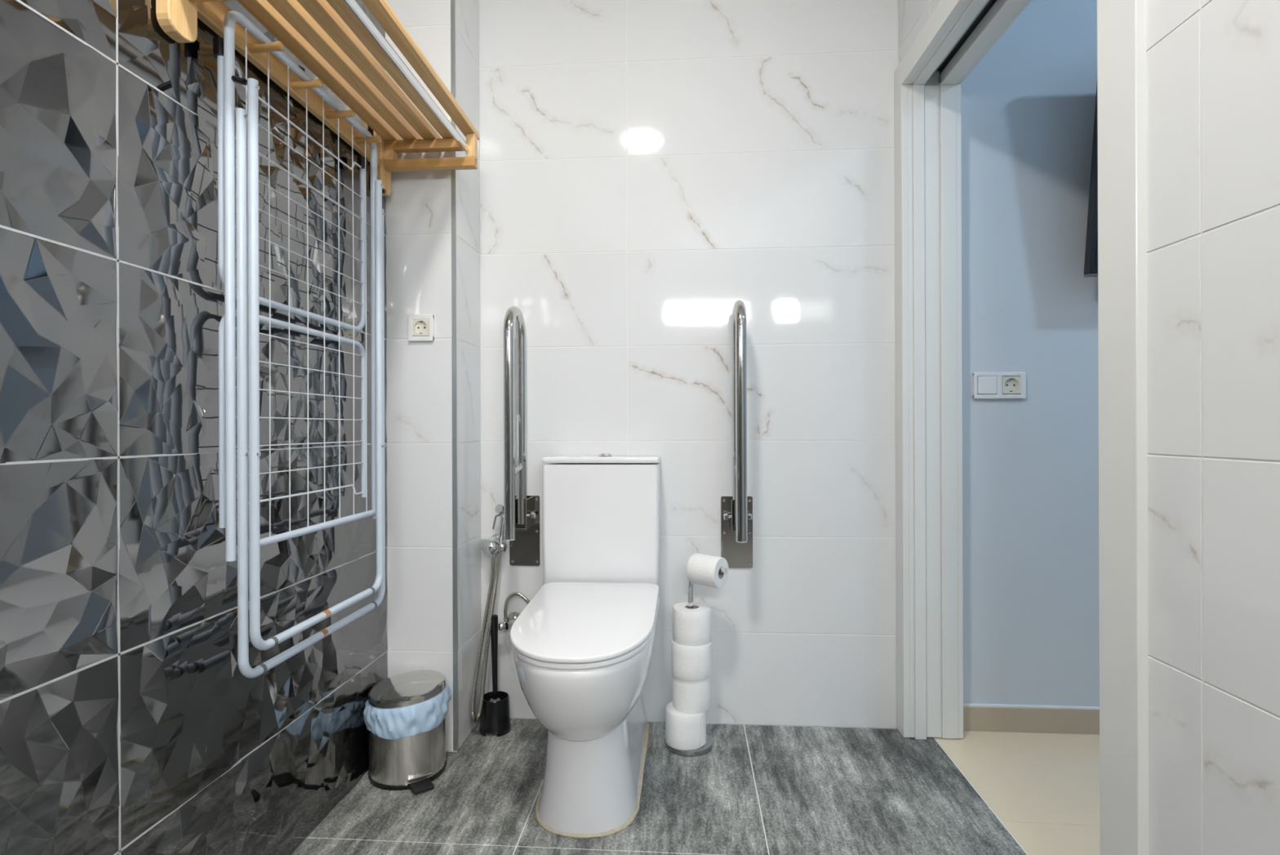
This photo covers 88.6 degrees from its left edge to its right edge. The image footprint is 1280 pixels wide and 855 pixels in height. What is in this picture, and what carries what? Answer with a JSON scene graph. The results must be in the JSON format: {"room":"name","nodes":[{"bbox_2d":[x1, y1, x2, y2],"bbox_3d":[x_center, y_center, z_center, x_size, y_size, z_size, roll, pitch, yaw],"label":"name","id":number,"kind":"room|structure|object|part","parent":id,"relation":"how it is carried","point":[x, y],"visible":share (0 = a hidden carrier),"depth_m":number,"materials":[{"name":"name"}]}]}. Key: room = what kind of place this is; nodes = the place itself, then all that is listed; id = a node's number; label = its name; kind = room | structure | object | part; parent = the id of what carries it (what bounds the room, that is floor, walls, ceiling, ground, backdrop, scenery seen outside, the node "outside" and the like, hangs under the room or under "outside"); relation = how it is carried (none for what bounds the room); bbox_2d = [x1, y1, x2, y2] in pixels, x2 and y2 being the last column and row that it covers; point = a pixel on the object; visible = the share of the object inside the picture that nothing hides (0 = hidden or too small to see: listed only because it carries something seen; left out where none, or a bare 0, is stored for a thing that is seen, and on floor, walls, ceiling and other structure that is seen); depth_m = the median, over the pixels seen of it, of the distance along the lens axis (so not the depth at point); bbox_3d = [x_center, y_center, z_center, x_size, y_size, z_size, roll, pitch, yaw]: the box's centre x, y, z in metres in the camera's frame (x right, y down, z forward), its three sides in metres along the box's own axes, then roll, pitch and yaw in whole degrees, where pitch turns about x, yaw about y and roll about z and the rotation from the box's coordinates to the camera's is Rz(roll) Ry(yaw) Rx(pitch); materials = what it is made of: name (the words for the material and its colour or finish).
{"room":"accessible bathroom","nodes":[
{"label":"accessible bathroom","id":0,"kind":"room"},
{"bbox_2d":[0,0,387,854],"bbox_3d":[-0.923,-0.307,0.161,0.148,2.481,3.593,0,0,4],"label":"wall","id":1,"kind":"structure","parent":0,"point":[131,722],"depth_m":1.06,"materials":[{"name":"grey tile"}]},
{"bbox_2d":[213,10,386,677],"bbox_3d":[-0.705,-0.149,1.443,0.090,1.218,0.561,0,0,4],"label":"drying rack","id":2,"kind":"object","parent":1,"relation":"attached to","point":[246,291],"visible":0.97,"depth_m":1.18,"materials":[{"name":"white metal"}]},
{"bbox_3d":[-0.737,-0.462,1.444,0.014,0.440,0.532,0,0,4],"label":"wing frame","id":3,"kind":"part","parent":2,"relation":"part of","materials":[{"name":"white metal"}]},
{"bbox_3d":[-0.735,-0.020,1.444,0.014,0.401,0.532,0,0,4],"label":"wing frame","id":4,"kind":"part","parent":2,"relation":"part of","materials":[{"name":"white metal"}]},
{"bbox_3d":[-0.673,-0.106,1.411,0.017,1.027,0.496,0,0,4],"label":"leg frame","id":5,"kind":"part","parent":2,"relation":"part of","materials":[{"name":"white metal"}]},
{"bbox_2d":[155,0,479,196],"bbox_3d":[-0.620,-0.760,1.449,0.278,0.218,0.825,0,0,4],"label":"wall shelf","id":6,"kind":"object","parent":1,"relation":"attached to","point":[311,30],"visible":0.96,"depth_m":1.44,"materials":[{"name":"brown wood"}]},
{"bbox_3d":[-0.635,-0.733,1.089,0.256,0.026,0.031,0,0,4],"label":"shelf arm","id":7,"kind":"part","parent":6,"relation":"part of","materials":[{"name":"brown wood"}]},
{"bbox_3d":[-0.749,-0.747,1.467,0.017,0.056,0.680,0,0,4],"label":"peg rail","id":8,"kind":"part","parent":6,"relation":"part of","materials":[{"name":"brown wood"}]},
{"bbox_3d":[-0.698,-0.759,1.837,0.026,0.027,0.027,0,0,4],"label":"shelf post","id":9,"kind":"part","parent":6,"relation":"part of","materials":[{"name":"brown wood"}]},
{"bbox_3d":[-0.505,-0.768,1.445,0.019,0.019,0.793,0,0,4],"label":"hanging rod","id":10,"kind":"part","parent":6,"relation":"part of","materials":[{"name":"silver metal"}]},
{"bbox_3d":[-0.498,-0.825,1.441,0.034,0.028,0.825,0,0,4],"label":"rail","id":11,"kind":"part","parent":6,"relation":"part of","materials":[{"name":"brown wood"}]},
{"bbox_3d":[-0.599,-0.785,1.830,0.222,0.027,0.028,0,0,4],"label":"shelf arm","id":12,"kind":"part","parent":6,"relation":"part of","materials":[{"name":"brown wood"}]},
{"bbox_3d":[-0.583,-0.733,1.829,0.256,0.026,0.028,0,0,4],"label":"shelf arm","id":13,"kind":"part","parent":6,"relation":"part of","materials":[{"name":"brown wood"}]},
{"bbox_3d":[-0.467,-0.778,1.821,0.024,0.064,0.027,0,0,4],"label":"shelf post","id":14,"kind":"part","parent":6,"relation":"part of","materials":[{"name":"brown wood"}]},
{"bbox_2d":[385,0,481,751],"bbox_3d":[-0.647,-0.308,2.031,0.256,2.480,0.278,0,0,4],"label":"wall column","id":15,"kind":"structure","parent":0,"point":[418,206],"depth_m":1.89,"materials":[{"name":"white tile"}]},
{"bbox_2d":[408,314,434,341],"bbox_3d":[-0.629,-0.286,1.885,0.074,0.076,0.012,0,0,4],"label":"wall socket","id":16,"kind":"object","parent":15,"relation":"attached to","point":[420,326],"visible":1,"depth_m":1.88,"materials":[{"name":"white plastic"}]},
{"bbox_2d":[450,0,457,751],"bbox_3d":[-0.534,-0.310,1.885,0.013,2.476,0.005,0,0,4],"label":"trim","id":17,"kind":"structure","parent":15,"relation":"attached to","point":[454,335],"depth_m":1.88,"materials":[{"name":"metal"}]},
{"bbox_2d":[291,717,1100,854],"bbox_3d":[1.082,0.967,0.125,4.065,0.081,4.000,0,0,4],"label":"floor","id":18,"kind":"structure","parent":0,"point":[759,789],"depth_m":1.63,"materials":[{"name":"grey tile"}]},
{"bbox_2d":[368,669,446,794],"bbox_3d":[-0.628,0.809,1.773,0.208,0.246,0.222,0,0,4],"label":"pedal bin","id":19,"kind":"object","parent":18,"relation":"on","point":[413,762],"visible":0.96,"depth_m":1.71,"materials":[{"name":"silver metal"}]},
{"bbox_3d":[-0.632,0.708,1.784,0.200,0.044,0.200,0,0,4],"label":"lid","id":20,"kind":"part","parent":19,"relation":"part of","materials":[{"name":"metal"}]},
{"bbox_2d":[363,681,451,739],"bbox_3d":[-0.631,0.759,1.784,0.227,0.096,0.228,0,0,4],"label":"bag","id":21,"kind":"object","parent":19,"relation":"in","point":[424,716],"visible":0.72,"depth_m":1.69,"materials":[{"name":"plastic"}]},
{"bbox_2d":[479,690,511,736],"bbox_3d":[-0.446,0.880,2.022,0.095,0.104,0.095,0,0,4],"label":"brush holder","id":22,"kind":"object","parent":18,"relation":"on","point":[495,717],"visible":0.87,"depth_m":1.99,"materials":[{"name":"black plastic"}]},
{"bbox_2d":[489,613,500,701],"bbox_3d":[-0.447,0.710,2.022,0.032,0.266,0.032,0,0,4],"label":"toilet brush","id":23,"kind":"object","parent":22,"relation":"in","point":[494,632],"visible":0.86,"depth_m":2.01,"materials":[{"name":"black plastic"}]},
{"bbox_3d":[-0.449,0.710,2.022,0.024,0.265,0.024,0,0,4],"label":"handle","id":24,"kind":"part","parent":23,"relation":"part of","materials":[{"name":"black plastic"}]},
{"bbox_2d":[510,453,660,837],"bbox_3d":[-0.131,0.506,1.708,0.349,0.858,0.746,0,0,4],"label":"toilet","id":25,"kind":"object","parent":18,"relation":"on","point":[582,646],"visible":1,"depth_m":1.57,"materials":[{"name":"white ceramic"}]},
{"bbox_3d":[-0.130,0.480,1.619,0.333,0.030,0.559,0,0,4],"label":"seat","id":26,"kind":"part","parent":25,"relation":"part of","materials":[{"name":"plastic"}]},
{"bbox_3d":[-0.130,0.465,1.621,0.335,0.032,0.571,0,0,4],"label":"lid","id":27,"kind":"part","parent":25,"relation":"part of","materials":[{"name":"plastic"}]},
{"bbox_3d":[-0.127,0.607,1.657,0.332,0.222,0.633,0,0,4],"label":"bowl","id":28,"kind":"part","parent":25,"relation":"part of","materials":[{"name":"white ceramic"}]},
{"bbox_3d":[-0.113,0.096,1.999,0.347,0.017,0.162,0,0,4],"label":"cistern lid","id":29,"kind":"part","parent":25,"relation":"part of","materials":[{"name":"white ceramic"}]},
{"bbox_2d":[664,566,727,755],"bbox_3d":[0.162,0.662,1.921,0.183,0.535,0.142,0,0,4],"label":"toilet paper stand","id":30,"kind":"object","parent":18,"relation":"on","point":[708,745],"visible":0.37,"depth_m":1.88,"materials":[{"name":"silver metal"}]},
{"bbox_2d":[665,701,706,750],"bbox_3d":[0.133,0.865,1.913,0.118,0.097,0.117,0,0,4],"label":"toilet roll","id":31,"kind":"object","parent":30,"relation":"on","point":[683,731],"visible":0.8,"depth_m":1.86,"materials":[{"name":"paper"}]},
{"bbox_2d":[672,675,711,713],"bbox_3d":[0.152,0.767,1.925,0.113,0.096,0.114,0,0,4],"label":"toilet roll","id":32,"kind":"object","parent":31,"relation":"on","point":[688,696],"visible":0.7,"depth_m":1.88,"materials":[{"name":"paper"}]},
{"bbox_2d":[671,639,711,680],"bbox_3d":[0.151,0.670,1.918,0.118,0.097,0.114,0,0,4],"label":"toilet roll","id":33,"kind":"object","parent":32,"relation":"on","point":[690,663],"visible":0.71,"depth_m":1.87,"materials":[{"name":"paper"}]},
{"bbox_2d":[672,601,711,645],"bbox_3d":[0.153,0.573,1.921,0.113,0.097,0.114,0,0,4],"label":"toilet roll","id":34,"kind":"object","parent":33,"relation":"on","point":[691,627],"visible":0.95,"depth_m":1.88,"materials":[{"name":"paper"}]},
{"bbox_2d":[686,552,728,588],"bbox_3d":[0.195,0.412,1.889,0.092,0.090,0.087,0,0,36],"label":"toilet roll","id":35,"kind":"object","parent":30,"relation":"on","point":[702,569],"visible":0.94,"depth_m":1.86,"materials":[{"name":"paper"}]},
{"bbox_2d":[479,0,1099,728],"bbox_3d":[1.216,-0.354,2.055,4.059,2.560,0.130,0,0,4],"label":"wall","id":36,"kind":"structure","parent":0,"point":[649,169],"depth_m":2.04,"materials":[{"name":"white tile"}]},
{"bbox_2d":[470,503,506,721],"bbox_3d":[-0.465,0.562,2.035,0.088,0.647,0.145,0,0,4],"label":"bidet sprayer","id":37,"kind":"object","parent":36,"relation":"attached to","point":[495,544],"visible":0.96,"depth_m":2.03,"materials":[{"name":"silver metal"}]},
{"bbox_3d":[-0.435,0.313,2.054,0.028,0.149,0.037,0,0,17],"label":"spray handle","id":38,"kind":"part","parent":37,"relation":"part of","materials":[{"name":"silver metal"}]},
{"bbox_2d":[497,591,529,630],"bbox_3d":[-0.347,0.574,2.062,0.195,0.135,0.074,0,0,4],"label":"angle valve","id":39,"kind":"object","parent":36,"relation":"attached to","point":[508,620],"visible":0.59,"depth_m":2.05,"materials":[{"name":"metal"}]},
{"bbox_3d":[-0.427,0.619,2.047,0.033,0.028,0.026,0,0,-23],"label":"knob","id":40,"kind":"part","parent":39,"relation":"part of","materials":[{"name":"silver metal"}]},
{"bbox_2d":[503,306,540,565],"bbox_3d":[-0.376,0.037,2.002,0.098,0.808,0.198,0,0,4],"label":"grab bar","id":41,"kind":"object","parent":36,"relation":"attached to","point":[522,520],"visible":1,"depth_m":2.04,"materials":[{"name":"metal"}]},
{"bbox_3d":[-0.378,-0.021,1.989,0.032,0.692,0.172,0,0,4],"label":"rail","id":42,"kind":"part","parent":41,"relation":"part of","materials":[{"name":"metal"}]},
{"bbox_3d":[-0.369,0.329,2.099,0.098,0.224,0.004,0,0,4],"label":"wall plate","id":43,"kind":"part","parent":41,"relation":"part of","materials":[{"name":"metal"}]},
{"bbox_2d":[720,299,752,568],"bbox_3d":[0.295,0.032,1.955,0.098,0.815,0.198,0,0,4],"label":"grab bar","id":44,"kind":"object","parent":36,"relation":"attached to","point":[736,510],"visible":0.97,"depth_m":1.87,"materials":[{"name":"metal"}]},
{"bbox_3d":[0.303,0.327,2.052,0.098,0.224,0.004,0,0,4],"label":"wall plate","id":45,"kind":"part","parent":44,"relation":"part of","materials":[{"name":"metal"}]},
{"bbox_3d":[0.294,-0.026,1.942,0.032,0.699,0.172,0,0,4],"label":"rail","id":46,"kind":"part","parent":44,"relation":"part of","materials":[{"name":"metal"}]},
{"bbox_2d":[972,372,1026,399],"bbox_3d":[1.097,-0.128,2.002,0.154,0.080,0.012,0,0,4],"label":"socket","id":47,"kind":"object","parent":36,"relation":"attached to","point":[985,384],"visible":1,"depth_m":2.00,"materials":[{"name":"white plastic"}]},
{"bbox_2d":[963,702,1099,733],"bbox_3d":[2.044,0.882,1.936,2.200,0.081,0.012,0,0,4],"label":"baseboard","id":48,"kind":"structure","parent":36,"relation":"attached to","point":[1044,718],"depth_m":1.99,"materials":[{"name":"beige tile"}]},
{"bbox_2d":[1083,83,1097,276],"bbox_3d":[1.844,-0.771,1.862,1.100,0.665,0.184,0,0,4],"label":"television","id":49,"kind":"object","parent":36,"relation":"attached to","point":[1091,263],"visible":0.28,"depth_m":1.88,"materials":[{"name":"black plastic"}]},
{"bbox_2d":[898,0,1279,854],"bbox_3d":[0.825,-0.313,0.887,0.145,2.480,2.300,0,0,2],"label":"wall","id":50,"kind":"structure","parent":0,"point":[1213,66],"depth_m":0.86,"materials":[{"name":"white tile"}]},
{"bbox_2d":[893,0,1148,854],"bbox_3d":[0.851,-0.083,1.498,0.175,2.020,1.044,0,0,2],"label":"door frame","id":51,"kind":"structure","parent":50,"relation":"in","point":[957,34],"depth_m":1.75,"materials":[{"name":"white paint"}]},
{"bbox_3d":[0.793,-0.084,1.987,0.019,2.017,0.063,0,0,2],"label":"casing","id":52,"kind":"part","parent":51,"relation":"part of","materials":[{"name":"white paint"}]},
{"bbox_3d":[0.770,-1.057,1.512,0.019,0.072,0.887,0,0,2],"label":"casing","id":53,"kind":"part","parent":51,"relation":"part of","materials":[{"name":"white paint"}]},
{"bbox_3d":[0.951,-0.085,1.983,0.015,2.017,0.068,0,0,2],"label":"casing","id":54,"kind":"part","parent":51,"relation":"part of","materials":[{"name":"white paint"}]},
{"bbox_3d":[0.850,-1.057,1.506,0.013,0.012,0.881,0,0,2],"label":"track rail","id":55,"kind":"part","parent":51,"relation":"part of","materials":[{"name":"metal"}]},
{"bbox_3d":[0.928,-1.057,1.505,0.015,0.072,0.887,0,0,2],"label":"casing","id":56,"kind":"part","parent":51,"relation":"part of","materials":[{"name":"white paint"}]},
{"bbox_3d":[0.753,-0.084,1.024,0.019,2.017,0.088,0,0,2],"label":"casing","id":57,"kind":"part","parent":51,"relation":"part of","materials":[{"name":"white paint"}]}
]}

